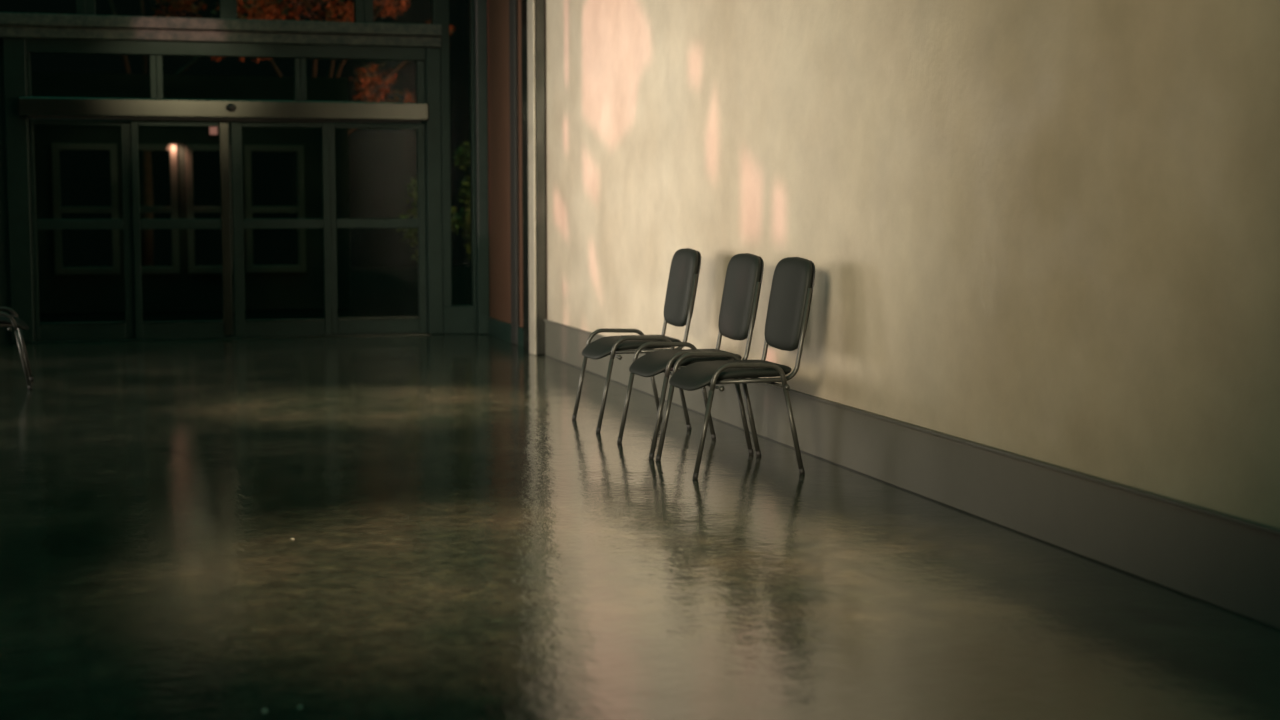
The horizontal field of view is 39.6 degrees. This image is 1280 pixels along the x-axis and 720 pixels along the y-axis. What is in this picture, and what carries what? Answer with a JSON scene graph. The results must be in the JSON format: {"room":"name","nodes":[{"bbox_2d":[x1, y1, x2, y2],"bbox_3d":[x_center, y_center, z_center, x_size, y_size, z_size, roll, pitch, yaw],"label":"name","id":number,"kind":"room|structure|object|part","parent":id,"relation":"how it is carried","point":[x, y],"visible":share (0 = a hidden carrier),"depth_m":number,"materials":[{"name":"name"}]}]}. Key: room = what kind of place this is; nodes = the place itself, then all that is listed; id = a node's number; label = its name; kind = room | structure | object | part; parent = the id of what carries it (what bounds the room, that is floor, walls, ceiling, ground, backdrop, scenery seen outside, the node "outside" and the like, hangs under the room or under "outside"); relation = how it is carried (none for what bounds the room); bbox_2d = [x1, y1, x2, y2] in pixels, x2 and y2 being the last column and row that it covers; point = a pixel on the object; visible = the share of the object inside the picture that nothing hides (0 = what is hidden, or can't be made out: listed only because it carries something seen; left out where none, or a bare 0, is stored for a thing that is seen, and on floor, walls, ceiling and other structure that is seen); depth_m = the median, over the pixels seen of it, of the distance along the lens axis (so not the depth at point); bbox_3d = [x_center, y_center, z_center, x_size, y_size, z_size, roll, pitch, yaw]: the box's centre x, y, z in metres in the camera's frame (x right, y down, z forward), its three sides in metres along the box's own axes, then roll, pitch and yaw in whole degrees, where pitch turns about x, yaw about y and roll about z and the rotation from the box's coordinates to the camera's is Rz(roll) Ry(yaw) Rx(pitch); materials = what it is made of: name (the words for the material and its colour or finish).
{"room":"hospital interior","nodes":[
{"label":"hospital interior","id":0,"kind":"room"},
{"bbox_2d":[0,38,11,342],"bbox_3d":[-6.617,-1.437,15.130,2.340,2.625,0.150,-1,5,-16],"label":"wall","id":1,"kind":"structure","parent":0,"point":[5,335],"depth_m":15.39,"materials":[{"name":"paint"}]},
{"bbox_2d":[2,37,34,342],"bbox_3d":[-5.382,-1.462,15.411,0.190,2.625,0.160,-1,5,-16],"label":"trim","id":2,"kind":"structure","parent":1,"relation":"attached to","point":[13,48],"depth_m":15.33,"materials":[{"name":"grey metal"}]},
{"bbox_2d":[76,0,85,14],"bbox_3d":[-5.384,-3.900,15.183,1.200,1.878,0.120,-1,5,-16],"label":"window","id":3,"kind":"structure","parent":1,"relation":"in","point":[80,4],"depth_m":15.35,"materials":[{"name":"grey metal"}]},
{"bbox_2d":[26,52,156,98],"bbox_3d":[-4.772,-2.474,15.494,1.078,0.391,0.080,-1,5,-16],"label":"window","id":4,"kind":"structure","parent":1,"relation":"in","point":[153,79],"depth_m":15.59,"materials":[{"name":"grey metal"}]},
{"bbox_2d":[85,0,228,18],"bbox_3d":[-4.225,-3.929,15.510,1.210,1.878,0.120,-1,5,-16],"label":"window","id":5,"kind":"structure","parent":1,"relation":"in","point":[90,4],"depth_m":15.67,"materials":[{"name":"grey metal"}]},
{"bbox_2d":[0,12,441,47],"bbox_3d":[-4.773,-2.882,15.426,6.120,0.200,0.240,-1,5,-16],"label":"beam","id":6,"kind":"structure","parent":1,"relation":"attached to","point":[24,25],"depth_m":15.62,"materials":[{"name":"metal"}]},
{"bbox_2d":[18,97,428,122],"bbox_3d":[-3.626,-2.203,15.696,3.520,0.180,0.182,-1,5,-16],"label":"door header","id":7,"kind":"structure","parent":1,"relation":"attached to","point":[32,107],"depth_m":15.61,"materials":[{"name":"metal"}]},
{"bbox_2d":[131,120,232,338],"bbox_3d":[-4.054,-1.153,15.760,0.840,1.923,0.058,-1,5,-16],"label":"door","id":8,"kind":"structure","parent":7,"relation":"attached to","point":[214,328],"depth_m":15.77,"materials":[{"name":"grey metal"}]},
{"bbox_3d":[-4.067,-1.204,15.755,0.695,0.090,0.052,-1,5,-16],"label":"rail","id":9,"kind":"part","parent":8,"relation":"part of","materials":[{"name":"grey metal"}]},
{"bbox_2d":[231,121,331,336],"bbox_3d":[-3.220,-1.174,15.995,0.865,1.923,0.058,-1,5,-16],"label":"door","id":10,"kind":"structure","parent":7,"relation":"attached to","point":[243,327],"depth_m":15.98,"materials":[{"name":"grey metal"}]},
{"bbox_3d":[-3.206,-1.226,15.997,0.705,0.090,0.052,-1,5,-16],"label":"rail","id":11,"kind":"part","parent":10,"relation":"part of","materials":[{"name":"grey metal"}]},
{"bbox_2d":[26,38,424,60],"bbox_3d":[-3.631,-2.754,15.793,3.450,0.120,0.120,-1,5,-16],"label":"trim","id":12,"kind":"structure","parent":1,"relation":"attached to","point":[33,45],"depth_m":15.72,"materials":[{"name":"grey metal"}]},
{"bbox_2d":[156,55,300,100],"bbox_3d":[-3.654,-2.502,15.809,1.247,0.391,0.080,-1,5,-16],"label":"window","id":13,"kind":"structure","parent":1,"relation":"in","point":[159,59],"depth_m":15.91,"materials":[{"name":"grey metal"}]},
{"bbox_2d":[228,0,364,21],"bbox_3d":[-3.075,-3.958,15.834,1.200,1.878,0.120,-1,5,-16],"label":"window","id":14,"kind":"structure","parent":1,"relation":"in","point":[232,4],"depth_m":15.99,"materials":[{"name":"grey metal"}]},
{"bbox_2d":[300,58,425,102],"bbox_3d":[-2.512,-2.530,16.131,1.125,0.391,0.080,-1,5,-16],"label":"window","id":15,"kind":"structure","parent":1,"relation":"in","point":[419,65],"depth_m":16.22,"materials":[{"name":"grey metal"}]},
{"bbox_2d":[364,0,440,23],"bbox_3d":[-2.161,-3.981,16.091,0.700,1.878,0.120,-1,5,-16],"label":"window","id":16,"kind":"structure","parent":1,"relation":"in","point":[368,4],"depth_m":16.18,"materials":[{"name":"grey metal"}]},
{"bbox_2d":[31,72,350,312],"bbox_3d":[-5.230,-1.865,19.920,3.900,2.630,0.150,-1,5,-16],"label":"wall","id":17,"kind":"structure","parent":0,"point":[301,290],"depth_m":19.89,"materials":[{"name":"paint"}]},
{"bbox_2d":[51,143,119,274],"bbox_3d":[-6.115,-1.665,19.634,0.685,1.440,0.150,-1,5,-16],"label":"window","id":18,"kind":"structure","parent":17,"relation":"in","point":[57,209],"depth_m":19.57,"materials":[{"name":"grey paint"}]},
{"bbox_2d":[117,144,123,273],"bbox_3d":[-5.749,-1.677,19.773,0.095,1.440,0.120,-1,5,-16],"label":"trim","id":19,"kind":"structure","parent":17,"relation":"attached to","point":[119,160],"depth_m":19.71,"materials":[{"name":"paint"}]},
{"bbox_2d":[138,144,179,273],"bbox_3d":[-5.433,-1.681,19.826,0.544,1.440,0.150,-1,5,-16],"label":"window","id":20,"kind":"structure","parent":17,"relation":"in","point":[174,269],"depth_m":19.80,"materials":[{"name":"grey paint"}]},
{"bbox_2d":[177,144,187,273],"bbox_3d":[-5.135,-1.692,19.947,0.094,1.440,0.120,-1,5,-16],"label":"trim","id":21,"kind":"structure","parent":17,"relation":"attached to","point":[181,156],"depth_m":19.89,"materials":[{"name":"paint"}]},
{"bbox_2d":[185,144,233,273],"bbox_3d":[-4.819,-1.697,20.000,0.544,1.440,0.150,-1,5,-16],"label":"window","id":22,"kind":"structure","parent":17,"relation":"in","point":[191,209],"depth_m":19.89,"materials":[{"name":"grey paint"}]},
{"bbox_2d":[209,127,217,135],"bbox_3d":[-4.771,-2.570,19.885,0.100,0.120,0.045,-1,5,-16],"label":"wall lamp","id":23,"kind":"object","parent":17,"relation":"attached to","point":[213,131],"visible":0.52,"depth_m":19.86,"materials":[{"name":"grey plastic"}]},
{"bbox_2d":[242,145,245,272],"bbox_3d":[-4.521,-1.708,20.120,0.094,1.440,0.120,-1,5,-16],"label":"trim","id":24,"kind":"structure","parent":17,"relation":"attached to","point":[242,145],"depth_m":20.07,"materials":[{"name":"paint"}]},
{"bbox_2d":[244,145,305,272],"bbox_3d":[-4.148,-1.714,20.189,0.662,1.440,0.150,-1,5,-16],"label":"window","id":25,"kind":"structure","parent":17,"relation":"in","point":[299,209],"depth_m":20.13,"materials":[{"name":"grey paint"}]},
{"bbox_2d":[304,145,313,271],"bbox_3d":[-3.793,-1.726,20.325,0.094,1.440,0.120,-1,5,-16],"label":"trim","id":26,"kind":"structure","parent":17,"relation":"attached to","point":[308,189],"depth_m":20.26,"materials":[{"name":"paint"}]},
{"bbox_2d":[0,333,1279,719],"bbox_3d":[-1.825,0.754,6.148,6.985,0.150,20.650,-1,5,-16],"label":"floor","id":27,"kind":"structure","parent":0,"point":[464,546],"depth_m":5.86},
{"bbox_2d":[0,307,33,389],"bbox_3d":[-4.351,-0.302,11.736,0.627,0.970,0.646,-2,5,-18],"label":"chair","id":28,"kind":"object","parent":27,"relation":"on","point":[6,320],"visible":1,"depth_m":11.58,"materials":[{"name":"grey metal"}]},
{"bbox_3d":[-4.303,-0.249,11.756,0.496,0.106,0.472,-2,5,-18],"label":"seat","id":29,"kind":"part","parent":28,"relation":"part of","materials":[{"name":"black fabric"}]},
{"bbox_3d":[-4.013,-0.005,11.565,0.097,0.383,0.023,-2,5,-18],"label":"leg","id":30,"kind":"part","parent":28,"relation":"part of","materials":[{"name":"metal"}]},
{"bbox_3d":[-4.190,-0.054,12.115,0.097,0.383,0.023,-2,5,-18],"label":"leg","id":31,"kind":"part","parent":28,"relation":"part of","materials":[{"name":"metal"}]},
{"bbox_2d":[31,333,430,342],"bbox_3d":[-3.633,-0.204,16.009,3.500,0.012,0.160,-1,5,-16],"label":"trim","id":32,"kind":"structure","parent":27,"relation":"on","point":[390,334],"depth_m":15.92,"materials":[{"name":"metal"}]},
{"bbox_2d":[28,119,135,340],"bbox_3d":[-4.877,-1.139,15.601,0.870,1.923,0.058,-1,5,-16],"label":"door","id":33,"kind":"structure","parent":32,"relation":"on","point":[71,330],"depth_m":15.62,"materials":[{"name":"grey metal"}]},
{"bbox_3d":[-4.909,-1.190,15.590,0.725,0.090,0.052,-1,5,-16],"label":"rail","id":34,"kind":"part","parent":33,"relation":"part of","materials":[{"name":"grey metal"}]},
{"bbox_2d":[329,123,426,334],"bbox_3d":[-2.399,-1.201,16.299,0.880,1.923,0.058,-1,5,-16],"label":"door","id":35,"kind":"structure","parent":32,"relation":"on","point":[414,324],"depth_m":16.32,"materials":[{"name":"grey metal"}]},
{"bbox_3d":[-2.407,-1.252,16.295,0.745,0.090,0.052,-1,5,-16],"label":"rail","id":36,"kind":"part","parent":35,"relation":"part of","materials":[{"name":"grey metal"}]},
{"bbox_2d":[424,47,443,334],"bbox_3d":[-1.904,-1.549,16.391,0.140,2.625,0.160,-1,5,-16],"label":"trim","id":37,"kind":"structure","parent":27,"relation":"on","point":[433,126],"depth_m":16.32,"materials":[{"name":"grey metal"}]},
{"bbox_2d":[572,248,700,432],"bbox_3d":[-0.006,-0.126,9.754,0.627,0.970,0.646,-1,5,-15],"label":"chair","id":38,"kind":"object","parent":27,"relation":"on","point":[681,291],"visible":0.91,"depth_m":9.62,"materials":[{"name":"black fabric"}]},
{"bbox_3d":[-0.333,0.135,9.992,0.097,0.383,0.023,-1,5,-15],"label":"leg","id":39,"kind":"part","parent":38,"relation":"part of","materials":[{"name":"metal"}]},
{"bbox_3d":[-0.185,0.185,9.433,0.097,0.383,0.023,-1,5,-15],"label":"leg","id":40,"kind":"part","parent":38,"relation":"part of","materials":[{"name":"metal"}]},
{"bbox_3d":[-0.054,-0.070,9.746,0.496,0.106,0.472,-1,5,-15],"label":"seat","id":41,"kind":"part","parent":38,"relation":"part of","materials":[{"name":"black fabric"}]},
{"bbox_3d":[0.074,0.120,10.098,0.106,0.394,0.023,-1,5,-15],"label":"leg","id":42,"kind":"part","parent":38,"relation":"part of","materials":[{"name":"metal"}]},
{"bbox_3d":[0.232,-0.400,9.793,0.112,0.431,0.448,-1,5,-15],"label":"backrest","id":43,"kind":"part","parent":38,"relation":"part of","materials":[{"name":"black fabric"}]},
{"bbox_3d":[0.223,0.170,9.540,0.106,0.394,0.023,-1,5,-15],"label":"leg","id":44,"kind":"part","parent":38,"relation":"part of","materials":[{"name":"metal"}]},
{"bbox_2d":[617,253,763,458],"bbox_3d":[0.264,-0.041,8.796,0.627,0.970,0.646,-1,5,-16],"label":"chair","id":45,"kind":"object","parent":27,"relation":"on","point":[744,273],"visible":0.84,"depth_m":8.71,"materials":[{"name":"black fabric"}]},
{"bbox_3d":[-0.067,0.221,9.028,0.097,0.383,0.023,-1,5,-16],"label":"leg","id":46,"kind":"part","parent":45,"relation":"part of","materials":[{"name":"metal"}]},
{"bbox_3d":[0.091,0.270,8.472,0.097,0.383,0.023,-1,5,-16],"label":"leg","id":47,"kind":"part","parent":45,"relation":"part of","materials":[{"name":"metal"}]},
{"bbox_3d":[0.216,0.015,8.787,0.496,0.106,0.472,-1,5,-16],"label":"seat","id":48,"kind":"part","parent":45,"relation":"part of","materials":[{"name":"black fabric"}]},
{"bbox_3d":[0.339,0.205,9.142,0.106,0.394,0.023,-1,5,-16],"label":"leg","id":49,"kind":"part","parent":45,"relation":"part of","materials":[{"name":"metal"}]},
{"bbox_3d":[0.501,-0.316,8.839,0.112,0.431,0.448,-1,5,-16],"label":"backrest","id":50,"kind":"part","parent":45,"relation":"part of","materials":[{"name":"black fabric"}]},
{"bbox_3d":[0.497,0.255,8.586,0.106,0.394,0.023,-1,5,-16],"label":"leg","id":51,"kind":"part","parent":45,"relation":"part of","materials":[{"name":"metal"}]},
{"bbox_2d":[656,257,814,478],"bbox_3d":[0.454,0.014,8.177,0.627,0.970,0.646,-1,5,-16],"label":"chair","id":52,"kind":"object","parent":27,"relation":"on","point":[792,286],"visible":1,"depth_m":8.06,"materials":[{"name":"fabric"}]},
{"bbox_3d":[0.124,0.276,8.409,0.097,0.383,0.023,-1,5,-16],"label":"leg","id":53,"kind":"part","parent":52,"relation":"part of","materials":[{"name":"metal"}]},
{"bbox_3d":[0.281,0.325,7.853,0.097,0.383,0.023,-1,5,-16],"label":"leg","id":54,"kind":"part","parent":52,"relation":"part of","materials":[{"name":"metal"}]},
{"bbox_3d":[0.406,0.070,8.168,0.496,0.106,0.472,-1,5,-16],"label":"seat","id":55,"kind":"part","parent":52,"relation":"part of","materials":[{"name":"black fabric"}]},
{"bbox_3d":[0.529,0.260,8.522,0.106,0.394,0.023,-1,5,-16],"label":"leg","id":56,"kind":"part","parent":52,"relation":"part of","materials":[{"name":"metal"}]},
{"bbox_3d":[0.570,0.095,8.217,0.013,0.013,0.604,-1,5,-16],"label":"cross rod","id":57,"kind":"part","parent":52,"relation":"part of","materials":[{"name":"metal"}]},
{"bbox_3d":[0.691,-0.261,8.220,0.112,0.431,0.448,-1,5,-16],"label":"backrest","id":58,"kind":"part","parent":52,"relation":"part of","materials":[{"name":"black fabric"}]},
{"bbox_3d":[0.687,0.310,7.966,0.106,0.394,0.023,-1,5,-16],"label":"leg","id":59,"kind":"part","parent":52,"relation":"part of","materials":[{"name":"metal"}]},
{"bbox_2d":[487,0,1279,528],"bbox_3d":[1.435,-1.986,6.752,0.250,5.200,20.500,-1,5,-16],"label":"wall","id":60,"kind":"structure","parent":0,"point":[1048,231],"depth_m":7.00,"materials":[{"name":"paint"}]},
{"bbox_2d":[440,0,476,333],"bbox_3d":[-1.685,-2.587,16.350,0.310,4.700,0.120,-1,5,-16],"label":"window","id":61,"kind":"structure","parent":60,"relation":"in","point":[458,319],"depth_m":16.38,"materials":[{"name":"grey metal"}]},
{"bbox_2d":[474,0,489,333],"bbox_3d":[-1.479,-2.840,16.365,0.105,5.200,0.280,-1,5,-16],"label":"trim","id":62,"kind":"structure","parent":60,"relation":"attached to","point":[480,6],"depth_m":16.33,"materials":[{"name":"grey metal"}]},
{"bbox_2d":[488,317,522,346],"bbox_3d":[-1.147,-0.240,15.579,0.019,0.160,1.870,-1,5,-16],"label":"baseboard","id":63,"kind":"structure","parent":60,"relation":"attached to","point":[500,329],"depth_m":15.81,"materials":[{"name":"grey metal"}]},
{"bbox_2d":[509,0,519,344],"bbox_3d":[-1.072,-2.725,15.072,0.032,5.200,0.220,-1,5,-16],"label":"trim","id":64,"kind":"structure","parent":60,"relation":"attached to","point":[513,4],"depth_m":15.12,"materials":[{"name":"grey paint"}]},
{"bbox_2d":[521,0,546,355],"bbox_3d":[-0.859,-2.647,14.195,0.102,5.200,0.530,-1,5,-16],"label":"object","id":65,"kind":"structure","parent":60,"relation":"attached to","point":[533,12],"depth_m":14.11,"materials":[{"name":"paint"}]},
{"bbox_2d":[544,320,1279,630],"bbox_3d":[1.671,0.579,5.638,0.024,0.288,17.800,-1,5,-16],"label":"baseboard","id":66,"kind":"structure","parent":60,"relation":"attached to","point":[1227,562],"depth_m":6.51,"materials":[{"name":"grey paint"}]},
{"label":"outside","id":67,"kind":"structure","parent":0,"visible":0},
{"bbox_2d":[39,266,470,335],"bbox_3d":[-4.489,-0.917,25.066,23.000,0.150,17.350,-1,5,-16],"label":"ground","id":68,"kind":"structure","parent":67,"point":[375,291],"depth_m":21.01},
{"bbox_2d":[212,0,452,134],"bbox_3d":[-3.982,-3.379,23.140,3.189,5.105,1.316,-1,5,-16],"label":"autumn tree","id":69,"kind":"object","parent":68,"relation":"on","point":[379,81],"visible":0.44,"depth_m":23.07,"materials":[{"name":"orange plant"}]},
{"bbox_2d":[397,177,457,261],"bbox_3d":[-2.196,-1.274,18.368,0.648,1.756,0.454,-1,5,-16],"label":"shrub","id":70,"kind":"object","parent":68,"relation":"on","point":[410,231],"visible":0.15,"depth_m":18.31,"materials":[{"name":"green plant"}]},
{"bbox_2d":[454,142,470,259],"bbox_3d":[-1.739,-1.377,18.792,0.467,1.885,0.420,-1,5,-16],"label":"shrub","id":71,"kind":"object","parent":68,"relation":"on","point":[466,191],"visible":0.27,"depth_m":18.70,"materials":[{"name":"green plant"}]}
]}

